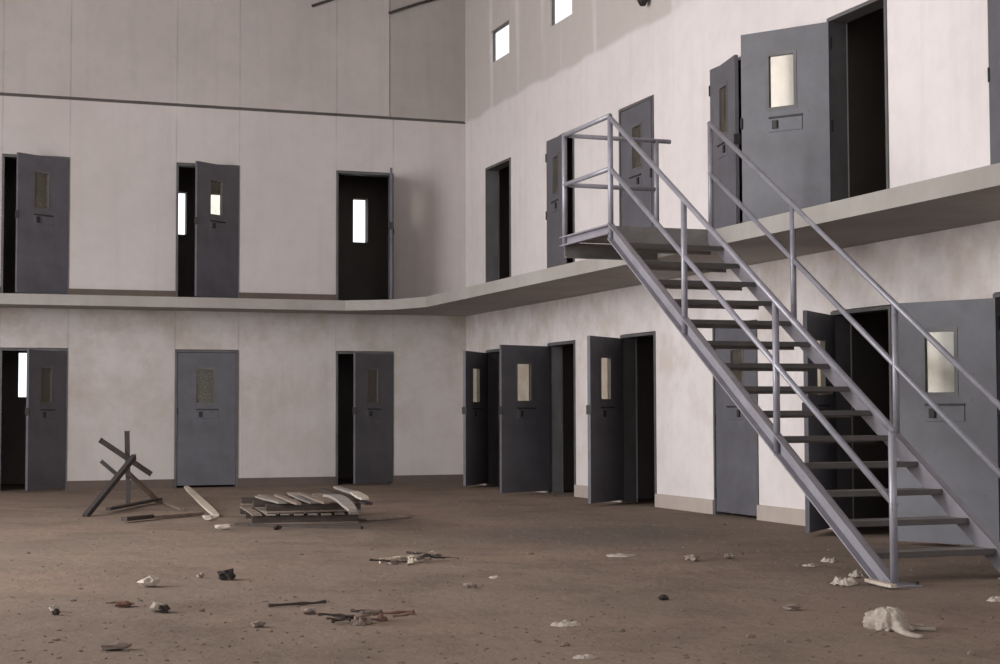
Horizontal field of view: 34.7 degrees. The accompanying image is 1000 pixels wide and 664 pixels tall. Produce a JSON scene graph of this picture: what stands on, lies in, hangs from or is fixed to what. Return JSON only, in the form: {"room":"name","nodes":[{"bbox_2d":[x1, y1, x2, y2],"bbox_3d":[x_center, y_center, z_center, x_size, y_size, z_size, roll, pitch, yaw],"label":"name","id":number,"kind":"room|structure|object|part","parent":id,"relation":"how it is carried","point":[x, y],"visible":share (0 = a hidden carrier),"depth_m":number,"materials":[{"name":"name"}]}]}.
{"room":"prison interior","nodes":[
{"label":"prison interior","id":0,"kind":"room"},
{"bbox_2d":[0,159,387,483],"bbox_3d":[-9.133,-0.371,26.050,16.720,5.700,0.200,1,-3,-20],"label":"cell interiors","id":1,"kind":"structure","parent":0,"point":[362,266],"depth_m":28.08,"materials":[{"name":"concrete"}]},
{"bbox_2d":[0,0,465,480],"bbox_3d":[-8.258,-2.045,23.684,16.720,8.800,0.240,1,-3,-20],"label":"wall","id":2,"kind":"structure","parent":0,"point":[124,157],"depth_m":25.12,"materials":[{"name":"paint"}]},
{"bbox_2d":[0,348,67,490],"bbox_3d":[-6.880,1.292,23.614,0.979,2.120,0.914,1,-3,-20],"label":"door","id":3,"kind":"structure","parent":2,"relation":"in","point":[46,423],"depth_m":23.60,"materials":[{"name":"paint"}]},
{"bbox_2d":[1,152,69,294],"bbox_3d":[-6.919,-1.591,23.843,0.979,2.140,0.733,1,-3,-20],"label":"door","id":4,"kind":"structure","parent":2,"relation":"in","point":[42,234],"depth_m":23.79,"materials":[{"name":"paint"}]},
{"bbox_2d":[0,287,335,299],"bbox_3d":[-9.350,-0.625,23.101,14.310,0.150,0.020,1,-3,-20],"label":"baseboard","id":5,"kind":"structure","parent":2,"relation":"attached to","point":[113,292],"depth_m":24.61,"materials":[{"name":"concrete"}]},
{"bbox_2d":[174,350,238,487],"bbox_3d":[-4.571,1.346,24.816,0.979,2.120,0.213,1,-3,-20],"label":"door","id":6,"kind":"structure","parent":2,"relation":"in","point":[205,434],"depth_m":24.73,"materials":[{"name":"paint"}]},
{"bbox_2d":[175,161,239,297],"bbox_3d":[-4.485,-1.555,24.698,0.979,2.140,0.771,1,-3,-20],"label":"door","id":7,"kind":"structure","parent":2,"relation":"in","point":[216,236],"depth_m":24.64,"materials":[{"name":"paint"}]},
{"bbox_2d":[0,93,465,123],"bbox_3d":[-8.274,-3.566,23.793,16.720,0.050,0.170,1,-3,-20],"label":"joint","id":8,"kind":"object","parent":2,"relation":"attached to","point":[1,94],"depth_m":25.14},
{"bbox_2d":[66,474,462,489],"bbox_3d":[-8.310,2.276,23.322,16.500,0.135,0.030,1,-3,-20],"label":"baseboard","id":9,"kind":"structure","parent":2,"relation":"attached to","point":[455,478],"depth_m":25.03,"materials":[{"name":"paint"}]},
{"bbox_2d":[311,0,332,6],"bbox_3d":[-2.700,-5.339,25.694,0.674,0.293,0.044,1,-3,-20],"label":"conduit","id":10,"kind":"object","parent":2,"relation":"attached to","point":[324,1],"visible":1,"depth_m":25.61,"materials":[{"name":"metal"}]},
{"bbox_2d":[336,352,392,484],"bbox_3d":[-2.112,1.370,25.439,0.949,2.120,0.704,1,-3,-20],"label":"door","id":11,"kind":"structure","parent":2,"relation":"in","point":[372,422],"depth_m":25.39,"materials":[{"name":"paint"}]},
{"bbox_2d":[336,168,393,299],"bbox_3d":[-2.061,-1.526,25.421,0.949,2.140,1.050,1,-3,-20],"label":"door","id":12,"kind":"structure","parent":2,"relation":"in","point":[390,175],"depth_m":25.61,"materials":[{"name":"paint"}]},
{"bbox_2d":[388,0,434,13],"bbox_3d":[-1.349,-5.367,26.182,0.990,0.405,0.044,1,-3,-20],"label":"conduit","id":13,"kind":"object","parent":2,"relation":"attached to","point":[424,1],"visible":1,"depth_m":26.12,"materials":[{"name":"metal"}]},
{"bbox_2d":[0,478,999,663],"bbox_3d":[-7.955,1.223,-2.019,57.000,0.300,72.000,1,-3,-20],"label":"floor","id":14,"kind":"structure","parent":0,"point":[629,525],"depth_m":10.69,"materials":[{"name":"brown concrete"}]},
{"bbox_2d":[49,604,58,611],"bbox_3d":[-2.587,1.598,9.260,0.056,0.050,0.046,2,-4,-41],"label":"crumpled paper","id":15,"kind":"object","parent":14,"relation":"on","point":[52,607],"visible":0.8,"depth_m":9.24,"materials":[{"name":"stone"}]},
{"bbox_2d":[52,608,59,614],"bbox_3d":[-2.534,1.596,9.124,0.045,0.038,0.041,0,-3,3],"label":"stone","id":16,"kind":"object","parent":14,"relation":"on","point":[56,611],"visible":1,"depth_m":9.11,"materials":[{"name":"grey stone"}]},
{"bbox_2d":[99,641,131,650],"bbox_3d":[-1.869,1.526,7.770,0.156,0.041,0.077,1,-3,-29],"label":"stone","id":17,"kind":"object","parent":14,"relation":"on","point":[119,645],"visible":1,"depth_m":7.75,"materials":[{"name":"stone"}]},
{"bbox_2d":[82,431,159,516],"bbox_3d":[-4.666,1.672,19.139,0.594,0.968,2.758,-1,-3,9],"label":"frame","id":18,"kind":"object","parent":14,"relation":"on","point":[129,460],"visible":0.91,"depth_m":19.54,"materials":[{"name":"wood"}]},
{"bbox_3d":[-4.547,1.793,18.665,0.796,0.679,1.740,1,-3,-20],"label":"leg","id":19,"kind":"part","parent":18,"relation":"part of","materials":[{"name":"metal"}]},
{"bbox_3d":[-4.570,1.922,19.631,0.054,0.454,0.089,1,-3,-20],"label":"leg","id":20,"kind":"part","parent":18,"relation":"part of","materials":[{"name":"metal"}]},
{"bbox_3d":[-4.500,1.935,20.076,0.044,0.478,0.836,-1,-3,18],"label":"leg","id":21,"kind":"part","parent":18,"relation":"part of","materials":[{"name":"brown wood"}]},
{"bbox_2d":[115,600,134,607],"bbox_3d":[-2.232,1.613,9.501,0.121,0.042,0.114,1,-3,-20],"label":"stone","id":22,"kind":"object","parent":14,"relation":"on","point":[125,603],"visible":1,"depth_m":9.46,"materials":[{"name":"brown stone"}]},
{"bbox_2d":[105,498,161,509],"bbox_3d":[-4.448,2.095,19.497,0.095,0.030,2.139,0,-3,4],"label":"board","id":23,"kind":"object","parent":14,"relation":"on","point":[157,499],"visible":1,"depth_m":19.29,"materials":[{"name":"brown wood"}]},
{"bbox_2d":[121,514,153,520],"bbox_3d":[-3.843,1.972,16.975,0.106,0.040,0.497,-1,-3,23],"label":"board","id":24,"kind":"object","parent":14,"relation":"on","point":[148,516],"visible":1,"depth_m":16.90,"materials":[{"name":"brown wood"}]},
{"bbox_2d":[137,575,159,586],"bbox_3d":[-2.327,1.650,10.584,0.117,0.077,0.154,-2,-4,39],"label":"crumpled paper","id":25,"kind":"object","parent":14,"relation":"on","point":[150,581],"visible":1,"depth_m":10.56,"materials":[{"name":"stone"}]},
{"bbox_2d":[149,602,162,611],"bbox_3d":[-1.990,1.591,9.248,0.076,0.059,0.087,0,-3,5],"label":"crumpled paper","id":26,"kind":"object","parent":14,"relation":"on","point":[154,607],"visible":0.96,"depth_m":9.22,"materials":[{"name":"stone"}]},
{"bbox_2d":[159,604,170,612],"bbox_3d":[-1.930,1.591,9.206,0.067,0.053,0.063,1,-3,-20],"label":"stone","id":27,"kind":"object","parent":14,"relation":"on","point":[163,608],"visible":1,"depth_m":9.18,"materials":[{"name":"grey stone"}]},
{"bbox_2d":[147,495,183,510],"bbox_3d":[-4.309,2.172,20.474,0.063,0.025,3.607,1,-3,-19],"label":"board","id":28,"kind":"object","parent":14,"relation":"on","point":[163,501],"visible":0.59,"depth_m":19.58,"materials":[{"name":"brown wood"}]},
{"bbox_2d":[153,512,203,518],"bbox_3d":[-3.554,2.018,17.609,0.095,0.030,0.774,-2,-3,33],"label":"board","id":29,"kind":"object","parent":14,"relation":"on","point":[190,513],"visible":0.94,"depth_m":17.57,"materials":[{"name":"brown wood"}]},
{"bbox_2d":[196,573,204,577],"bbox_3d":[-2.091,1.697,11.149,0.059,0.038,0.050,1,-3,-20],"label":"stone","id":30,"kind":"object","parent":14,"relation":"on","point":[200,575],"visible":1,"depth_m":11.13,"materials":[{"name":"stone"}]},
{"bbox_2d":[184,486,218,516],"bbox_3d":[-3.700,2.062,19.675,0.090,0.150,4.336,1,-3,-15],"label":"board","id":31,"kind":"object","parent":14,"relation":"on","point":[195,495],"visible":0.98,"depth_m":19.17,"materials":[{"name":"beige wood"}]},
{"bbox_2d":[202,515,217,520],"bbox_3d":[-3.083,1.979,17.012,0.161,0.066,0.103,2,-4,-41],"label":"stone","id":32,"kind":"object","parent":14,"relation":"on","point":[205,517],"visible":1,"depth_m":16.98,"materials":[{"name":"stone"}]},
{"bbox_2d":[215,524,231,529],"bbox_3d":[-2.720,1.914,15.703,0.162,0.063,0.112,0,-3,5],"label":"stone","id":33,"kind":"object","parent":14,"relation":"on","point":[218,526],"visible":1,"depth_m":15.67,"materials":[{"name":"stone"}]},
{"bbox_2d":[217,568,235,579],"bbox_3d":[-1.877,1.669,11.020,0.114,0.080,0.125,-1,-3,18],"label":"stone","id":34,"kind":"object","parent":14,"relation":"on","point":[228,574],"visible":1,"depth_m":10.97,"materials":[{"name":"grey stone"}]},
{"bbox_2d":[250,621,265,626],"bbox_3d":[-1.301,1.568,8.586,0.082,0.034,0.065,3,-4,-44],"label":"stone","id":35,"kind":"object","parent":14,"relation":"on","point":[257,623],"visible":1,"depth_m":8.57,"materials":[{"name":"stone"}]},
{"bbox_2d":[272,525,281,529],"bbox_3d":[-2.183,1.918,15.684,0.098,0.050,0.079,1,-3,-20],"label":"stone","id":36,"kind":"object","parent":14,"relation":"on","point":[277,527],"visible":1,"depth_m":15.66,"materials":[{"name":"grey stone"}]},
{"bbox_2d":[267,600,326,606],"bbox_3d":[-1.210,1.617,9.518,0.363,0.028,0.036,1,-3,-27],"label":"twig","id":37,"kind":"object","parent":14,"relation":"on","point":[321,601],"visible":1,"depth_m":9.52,"materials":[{"name":"brown wood"}]},
{"bbox_2d":[235,523,362,528],"bbox_3d":[-2.024,1.945,16.021,1.403,0.030,0.074,-1,-3,20],"label":"board","id":38,"kind":"object","parent":14,"relation":"on","point":[236,524],"visible":0.96,"depth_m":15.99,"materials":[{"name":"brown wood"}]},
{"bbox_2d":[240,506,358,523],"bbox_3d":[-2.186,1.966,17.275,1.115,0.113,1.651,1,-3,-14],"label":"pallet","id":39,"kind":"object","parent":14,"relation":"on","point":[255,515],"visible":0.59,"depth_m":16.56,"materials":[{"name":"brown wood"}]},
{"bbox_2d":[240,492,361,512],"bbox_3d":[-2.190,1.837,17.365,1.000,0.145,1.711,1,-3,-19],"label":"pallet","id":40,"kind":"object","parent":39,"relation":"on","point":[271,504],"visible":0.69,"depth_m":16.68,"materials":[{"name":"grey wood"}]},
{"bbox_2d":[274,494,300,504],"bbox_3d":[-2.192,1.725,16.479,0.074,0.025,1.669,1,-3,-15],"label":"board","id":41,"kind":"object","parent":40,"relation":"on","point":[280,496],"visible":1,"depth_m":16.28,"materials":[{"name":"brown wood"}]},
{"bbox_2d":[297,492,327,503],"bbox_3d":[-1.952,1.724,16.621,0.074,0.030,1.817,1,-3,-15],"label":"board","id":42,"kind":"object","parent":40,"relation":"on","point":[303,494],"visible":1,"depth_m":16.50,"materials":[{"name":"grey wood"}]},
{"bbox_2d":[323,494,356,511],"bbox_3d":[-1.563,1.636,15.476,0.126,0.090,2.067,0,-3,-13],"label":"board","id":43,"kind":"object","parent":42,"relation":"on","point":[346,503],"visible":1,"depth_m":14.98,"materials":[{"name":"grey wood"}]},
{"bbox_2d":[353,496,372,504],"bbox_3d":[-1.444,1.720,16.329,0.085,0.027,1.244,1,-3,-14],"label":"board","id":44,"kind":"object","parent":40,"relation":"on","point":[365,502],"visible":0.52,"depth_m":15.91,"materials":[{"name":"brown wood"}]},
{"bbox_2d":[320,488,358,500],"bbox_3d":[-1.737,1.738,17.131,0.095,0.032,2.177,1,-3,-15],"label":"board","id":45,"kind":"object","parent":44,"relation":"on","point":[329,491],"visible":0.76,"depth_m":17.05,"materials":[{"name":"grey wood"}]},
{"bbox_2d":[333,486,365,494],"bbox_3d":[-1.595,1.678,16.849,0.085,0.022,1.968,1,-3,-14],"label":"board","id":46,"kind":"object","parent":45,"relation":"on","point":[340,488],"visible":0.61,"depth_m":17.10,"materials":[{"name":"grey wood"}]},
{"bbox_2d":[350,491,368,499],"bbox_3d":[-1.364,1.583,15.492,0.106,0.025,1.220,0,-3,-10],"label":"board","id":47,"kind":"object","parent":46,"relation":"on","point":[357,494],"visible":1,"depth_m":15.28,"materials":[{"name":"wood"}]},
{"bbox_2d":[300,607,316,613],"bbox_3d":[-1.098,1.593,9.138,0.098,0.039,0.087,-1,-3,16],"label":"stone","id":48,"kind":"object","parent":14,"relation":"on","point":[311,610],"visible":1,"depth_m":9.12,"materials":[{"name":"stone"}]},
{"bbox_2d":[318,609,414,625],"bbox_3d":[-0.722,1.553,8.764,0.525,0.079,0.246,1,-3,-20],"label":"pile","id":49,"kind":"object","parent":14,"relation":"on","point":[360,620],"visible":1,"depth_m":8.74,"materials":[{"name":"brown wood"}]},
{"bbox_2d":[358,515,410,519],"bbox_3d":[-1.321,2.012,17.344,0.522,0.015,0.645,-3,-4,43],"label":"board","id":50,"kind":"object","parent":14,"relation":"on","point":[369,517],"visible":0.83,"depth_m":17.23,"materials":[{"name":"wood"}]},
{"bbox_2d":[369,550,458,565],"bbox_3d":[-0.686,1.724,12.196,0.675,0.082,0.382,1,-3,-20],"label":"pile","id":51,"kind":"object","parent":14,"relation":"on","point":[411,559],"visible":1,"depth_m":12.23,"materials":[{"name":"brown wood"}]},
{"bbox_2d":[463,582,476,588],"bbox_3d":[-0.195,1.657,10.463,0.090,0.038,0.094,1,-3,-20],"label":"stone","id":52,"kind":"object","parent":14,"relation":"on","point":[469,584],"visible":1,"depth_m":10.44,"materials":[{"name":"stone"}]},
{"bbox_2d":[0,491,999,663],"bbox_3d":[-1.099,1.942,15.829,8.369,0.036,18.450,1,-3,-20],"label":"grit","id":53,"kind":"object","parent":14,"relation":"on","point":[970,653],"visible":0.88,"depth_m":8.81,"materials":[{"name":"gravel"}]},
{"bbox_2d":[550,619,581,626],"bbox_3d":[0.363,1.570,8.637,0.192,0.026,0.160,2,-4,-37],"label":"paper scrap","id":54,"kind":"object","parent":14,"relation":"on","point":[565,623],"visible":1,"depth_m":8.60,"materials":[{"name":"white paper"}]},
{"bbox_2d":[572,654,597,659],"bbox_3d":[0.402,1.516,7.478,0.131,0.018,0.107,1,-3,-20],"label":"paper scrap","id":55,"kind":"object","parent":14,"relation":"on","point":[585,656],"visible":1,"depth_m":7.45,"materials":[{"name":"white paper"}]},
{"bbox_2d":[606,553,637,556],"bbox_3d":[0.976,1.778,12.753,0.260,0.019,0.214,1,-3,-20],"label":"paper scrap","id":56,"kind":"object","parent":14,"relation":"on","point":[617,554],"visible":1,"depth_m":12.71,"materials":[{"name":"white paper"}]},
{"bbox_2d":[659,594,668,599],"bbox_3d":[1.002,1.620,9.769,0.065,0.035,0.067,-1,-3,8],"label":"stone","id":57,"kind":"object","parent":14,"relation":"on","point":[663,596],"visible":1,"depth_m":9.75,"materials":[{"name":"grey stone"}]},
{"bbox_2d":[684,555,699,560],"bbox_3d":[1.488,1.739,12.303,0.114,0.049,0.124,1,-3,-20],"label":"stone","id":58,"kind":"object","parent":14,"relation":"on","point":[687,557],"visible":1,"depth_m":12.28,"materials":[{"name":"stone"}]},
{"bbox_2d":[724,553,734,558],"bbox_3d":[1.790,1.749,12.472,0.085,0.045,0.084,0,-3,6],"label":"stone","id":59,"kind":"object","parent":14,"relation":"on","point":[728,556],"visible":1,"depth_m":12.45,"materials":[{"name":"stone"}]},
{"bbox_2d":[559,113,999,588],"bbox_3d":[2.135,-0.157,13.428,1.265,3.944,5.870,1,-3,-20],"label":"staircase","id":60,"kind":"structure","parent":14,"relation":"on","point":[638,247],"depth_m":12.76,"materials":[{"name":"metal"}]},
{"bbox_3d":[0.647,-1.419,16.016,0.052,1.130,0.052,1,-3,-20],"label":"post","id":61,"kind":"part","parent":60,"relation":"part of","materials":[{"name":"metal"}]},
{"bbox_3d":[0.840,-1.501,15.483,0.046,0.046,1.140,1,-3,-20],"label":"rail","id":62,"kind":"part","parent":60,"relation":"part of","materials":[{"name":"metal"}]},
{"bbox_3d":[0.839,-2.000,15.508,0.046,0.046,1.140,1,-3,-20],"label":"handrail","id":63,"kind":"part","parent":60,"relation":"part of","materials":[{"name":"metal"}]},
{"bbox_3d":[1.033,-1.423,14.942,0.052,1.150,0.052,1,-3,-20],"label":"post","id":64,"kind":"part","parent":60,"relation":"part of","materials":[{"name":"metal"}]},
{"bbox_3d":[1.125,-1.467,16.190,1.015,0.046,0.046,1,-3,-20],"label":"rail","id":65,"kind":"part","parent":60,"relation":"part of","materials":[{"name":"metal"}]},
{"bbox_3d":[1.198,-1.964,16.242,1.175,0.046,0.046,1,-3,-20],"label":"handrail","id":66,"kind":"part","parent":60,"relation":"part of","materials":[{"name":"metal"}]},
{"bbox_3d":[1.602,-1.434,16.360,0.052,1.070,0.052,1,-3,-20],"label":"post","id":67,"kind":"part","parent":60,"relation":"part of","materials":[{"name":"metal"}]},
{"bbox_3d":[1.552,-0.536,13.461,0.052,1.150,0.052,1,-3,-20],"label":"post","id":68,"kind":"part","parent":60,"relation":"part of","materials":[{"name":"metal"}]},
{"bbox_3d":[2.017,-1.408,15.295,0.052,1.150,0.052,1,-3,-20],"label":"post","id":69,"kind":"part","parent":60,"relation":"part of","materials":[{"name":"metal"}]},
{"bbox_3d":[1.808,-0.680,12.754,0.046,2.942,4.630,1,-3,-20],"label":"handrail","id":70,"kind":"part","parent":60,"relation":"part of","materials":[{"name":"metal"}]},
{"bbox_3d":[1.809,-0.201,12.730,0.046,2.942,4.630,1,-3,-20],"label":"rail","id":71,"kind":"part","parent":60,"relation":"part of","materials":[{"name":"metal"}]},
{"bbox_3d":[2.071,0.351,11.979,0.052,1.150,0.052,1,-3,-20],"label":"post","id":72,"kind":"part","parent":60,"relation":"part of","materials":[{"name":"metal"}]},
{"bbox_3d":[2.535,-0.521,13.814,0.052,1.150,0.052,1,-3,-20],"label":"post","id":73,"kind":"part","parent":60,"relation":"part of","materials":[{"name":"metal"}]},
{"bbox_3d":[2.793,-0.186,13.084,0.046,2.942,4.630,1,-3,-20],"label":"rail","id":74,"kind":"part","parent":60,"relation":"part of","materials":[{"name":"metal"}]},
{"bbox_3d":[2.791,-0.665,13.108,0.046,2.942,4.630,1,-3,-20],"label":"handrail","id":75,"kind":"part","parent":60,"relation":"part of","materials":[{"name":"metal"}]},
{"bbox_3d":[2.586,1.158,10.512,0.052,1.003,0.052,1,-3,-20],"label":"post","id":76,"kind":"part","parent":60,"relation":"part of","materials":[{"name":"metal"}]},
{"bbox_3d":[3.054,0.365,12.333,0.052,1.150,0.052,1,-3,-20],"label":"post","id":77,"kind":"part","parent":60,"relation":"part of","materials":[{"name":"metal"}]},
{"bbox_3d":[2.614,1.663,10.501,0.240,0.014,0.220,1,-3,-20],"label":"foot plate","id":78,"kind":"part","parent":60,"relation":"part of","materials":[{"name":"paint"}]},
{"bbox_2d":[782,603,800,610],"bbox_3d":[1.693,1.589,9.258,0.102,0.042,0.094,2,-4,-36],"label":"stone","id":79,"kind":"object","parent":14,"relation":"on","point":[794,606],"visible":1,"depth_m":9.23,"materials":[{"name":"stone"}]},
{"bbox_2d":[802,563,819,566],"bbox_3d":[2.316,1.729,11.884,0.130,0.022,0.109,1,-3,-20],"label":"paper scrap","id":80,"kind":"object","parent":14,"relation":"on","point":[809,564],"visible":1,"depth_m":11.86,"materials":[{"name":"white paper"}]},
{"bbox_2d":[821,557,838,562],"bbox_3d":[2.516,1.736,12.199,0.135,0.039,0.112,-3,-4,42],"label":"paper scrap","id":81,"kind":"object","parent":14,"relation":"on","point":[824,559],"visible":1,"depth_m":12.16,"materials":[{"name":"white paper"}]},
{"bbox_2d":[830,576,857,585],"bbox_3d":[2.280,1.647,10.582,0.161,0.057,0.163,2,-4,-43],"label":"crumpled paper","id":82,"kind":"object","parent":14,"relation":"on","point":[849,581],"visible":1,"depth_m":10.54,"materials":[{"name":"white paper"}]},
{"bbox_2d":[848,569,867,577],"bbox_3d":[2.484,1.672,11.091,0.129,0.056,0.119,0,-3,-10],"label":"crumpled paper","id":83,"kind":"object","parent":14,"relation":"on","point":[855,573],"visible":1,"depth_m":11.05,"materials":[{"name":"paper"}]},
{"bbox_2d":[864,578,896,587],"bbox_3d":[2.486,1.642,10.451,0.053,0.020,0.395,0,-3,-12],"label":"board","id":84,"kind":"object","parent":14,"relation":"on","point":[868,580],"visible":1,"depth_m":10.40,"materials":[{"name":"white wood"}]},
{"bbox_2d":[862,606,935,638],"bbox_3d":[2.136,1.503,8.368,0.330,0.122,0.554,1,-3,-20],"label":"rag","id":85,"kind":"object","parent":14,"relation":"on","point":[889,619],"visible":1,"depth_m":8.36,"materials":[{"name":"fabric"}]},
{"bbox_2d":[986,596,999,601],"bbox_3d":[3.006,1.610,9.660,0.124,0.034,0.125,-2,-3,30],"label":"paper scrap","id":86,"kind":"object","parent":14,"relation":"on","point":[991,599],"visible":1,"depth_m":9.64,"materials":[{"name":"white paper"}]},
{"bbox_2d":[0,163,999,315],"bbox_3d":[-3.923,-1.080,11.256,16.500,0.157,26.000,1,-3,-20],"label":"walkway","id":87,"kind":"structure","parent":0,"point":[968,197],"depth_m":16.57,"materials":[{"name":"concrete"}]},
{"bbox_2d":[499,7,889,518],"bbox_3d":[-0.971,-0.689,19.173,10.780,5.600,18.280,1,-3,-20],"label":"wall cell partition","id":88,"kind":"structure","parent":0,"point":[865,34],"depth_m":16.71,"materials":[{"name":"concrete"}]},
{"bbox_2d":[465,0,999,518],"bbox_3d":[5.293,-2.748,10.404,0.220,8.800,34.000,1,-3,-20],"label":"wall","id":89,"kind":"structure","parent":0,"point":[938,84],"depth_m":18.79,"materials":[{"name":"paint"}]},
{"bbox_2d":[462,349,498,485],"bbox_3d":[-0.257,1.323,24.595,0.881,2.120,1.139,1,-3,-20],"label":"door","id":90,"kind":"structure","parent":89,"relation":"in","point":[480,418],"depth_m":24.86,"materials":[{"name":"paint"}]},
{"bbox_3d":[0.064,1.327,24.710,0.200,2.120,1.139,1,-3,-20],"label":"frame","id":91,"kind":"part","parent":90,"relation":"part of","materials":[{"name":"paint"}]},
{"bbox_2d":[485,158,510,281],"bbox_3d":[0.055,-1.560,24.855,0.200,2.140,1.139,1,-3,-20],"label":"door","id":92,"kind":"structure","parent":89,"relation":"in","point":[491,172],"depth_m":25.35,"materials":[{"name":"paint"}]},
{"bbox_2d":[493,22,508,61],"bbox_3d":[0.049,-4.515,24.908,0.040,0.510,0.840,1,-3,-20],"label":"window","id":93,"kind":"structure","parent":89,"relation":"in","point":[507,23],"depth_m":25.27,"materials":[{"name":"paint"}]},
{"bbox_2d":[499,341,575,492],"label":"door","id":94,"kind":"structure","parent":89,"relation":"in","point":[531,430],"depth_m":22.41,"materials":[{"name":"paint"}]},
{"bbox_3d":[0.942,1.203,22.271,0.200,2.120,1.009,1,-3,-20],"label":"frame","id":95,"kind":"part","parent":94,"relation":"part of","materials":[{"name":"paint"}]},
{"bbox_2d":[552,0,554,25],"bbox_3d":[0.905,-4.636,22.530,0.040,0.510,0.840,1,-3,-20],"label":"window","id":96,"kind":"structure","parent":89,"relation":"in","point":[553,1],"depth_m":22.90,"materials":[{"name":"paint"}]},
{"bbox_2d":[545,133,574,267],"bbox_3d":[0.865,-1.686,22.391,0.347,2.140,1.009,1,-3,-20],"label":"door","id":97,"kind":"structure","parent":89,"relation":"in","point":[553,156],"depth_m":22.42,"materials":[{"name":"paint"}]},
{"bbox_2d":[586,332,656,503],"bbox_3d":[1.452,1.075,19.759,0.942,2.120,1.029,1,-3,-20],"label":"door","id":98,"kind":"structure","parent":89,"relation":"in","point":[611,420],"depth_m":19.97,"materials":[{"name":"paint"}]},
{"bbox_3d":[1.802,1.081,19.884,0.200,2.120,1.029,1,-3,-20],"label":"frame","id":99,"kind":"part","parent":98,"relation":"part of","materials":[{"name":"paint"}]},
{"bbox_2d":[618,95,653,226],"bbox_3d":[1.780,-1.807,20.024,0.228,2.140,1.029,1,-3,-20],"label":"door","id":100,"kind":"structure","parent":89,"relation":"in","point":[640,113],"depth_m":19.99,"materials":[{"name":"paint"}]},
{"bbox_2d":[637,0,647,5],"bbox_3d":[1.768,-4.217,19.693,0.173,0.400,0.220,1,-3,-20],"label":"lamp","id":101,"kind":"object","parent":89,"relation":"attached to","point":[641,2],"visible":1,"depth_m":19.64,"materials":[{"name":"metal"}]},
{"bbox_2d":[709,55,740,228],"bbox_3d":[2.550,-1.929,17.616,0.411,2.140,1.009,1,-3,-20],"label":"door","id":102,"kind":"structure","parent":89,"relation":"in","point":[723,88],"depth_m":17.49,"materials":[{"name":"paint"}]},
{"bbox_3d":[2.650,-1.928,17.651,0.200,2.140,1.009,1,-3,-20],"label":"frame","id":103,"kind":"part","parent":102,"relation":"part of","materials":[{"name":"paint"}]},
{"bbox_2d":[479,483,974,545],"bbox_3d":[4.516,1.660,12.011,0.030,0.160,29.970,1,-3,-20],"label":"baseboard","id":104,"kind":"structure","parent":89,"relation":"attached to","point":[793,516],"depth_m":18.06,"materials":[{"name":"paint"}]},
{"bbox_2d":[712,320,758,515],"bbox_3d":[2.652,0.959,17.505,0.213,2.120,1.009,1,-3,-20],"label":"door","id":105,"kind":"structure","parent":89,"relation":"in","point":[735,440],"depth_m":17.49,"materials":[{"name":"paint"}]},
{"bbox_2d":[740,0,889,222],"bbox_3d":[3.225,-2.030,15.644,0.510,2.140,1.932,2,-4,-38],"label":"door","id":106,"kind":"structure","parent":89,"relation":"in","point":[802,147],"depth_m":15.87,"materials":[{"name":"paint"}]},
{"bbox_3d":[3.499,-2.049,15.293,0.200,2.140,1.029,1,-3,-20],"label":"frame","id":107,"kind":"part","parent":106,"relation":"part of","materials":[{"name":"paint"}]},
{"bbox_2d":[802,305,892,532],"bbox_3d":[3.168,0.834,15.026,0.920,2.120,1.029,1,-3,-20],"label":"door","id":108,"kind":"structure","parent":89,"relation":"in","point":[832,331],"depth_m":15.27,"materials":[{"name":"paint"}]},
{"bbox_3d":[3.507,0.839,15.148,0.200,2.120,1.029,1,-3,-20],"label":"frame","id":109,"kind":"part","parent":108,"relation":"part of","materials":[{"name":"paint"}]},
{"bbox_2d":[892,293,999,544],"bbox_3d":[4.108,0.737,13.144,0.452,2.120,1.932,2,-3,-34],"label":"door","id":110,"kind":"structure","parent":89,"relation":"in","point":[974,324],"depth_m":13.43,"materials":[{"name":"paint"}]},
{"bbox_3d":[4.362,0.718,12.775,0.200,2.120,1.019,1,-3,-20],"label":"frame","id":111,"kind":"part","parent":110,"relation":"part of","materials":[{"name":"paint"}]},
{"bbox_2d":[987,0,999,164],"bbox_3d":[4.276,-2.171,12.892,0.364,2.140,1.019,1,-3,-20],"label":"door","id":112,"kind":"structure","parent":89,"relation":"in","point":[993,6],"depth_m":13.25,"materials":[{"name":"paint"}]},
{"bbox_3d":[4.354,-2.170,12.920,0.200,2.140,1.019,1,-3,-20],"label":"frame","id":113,"kind":"part","parent":112,"relation":"part of","materials":[{"name":"paint"}]}
]}

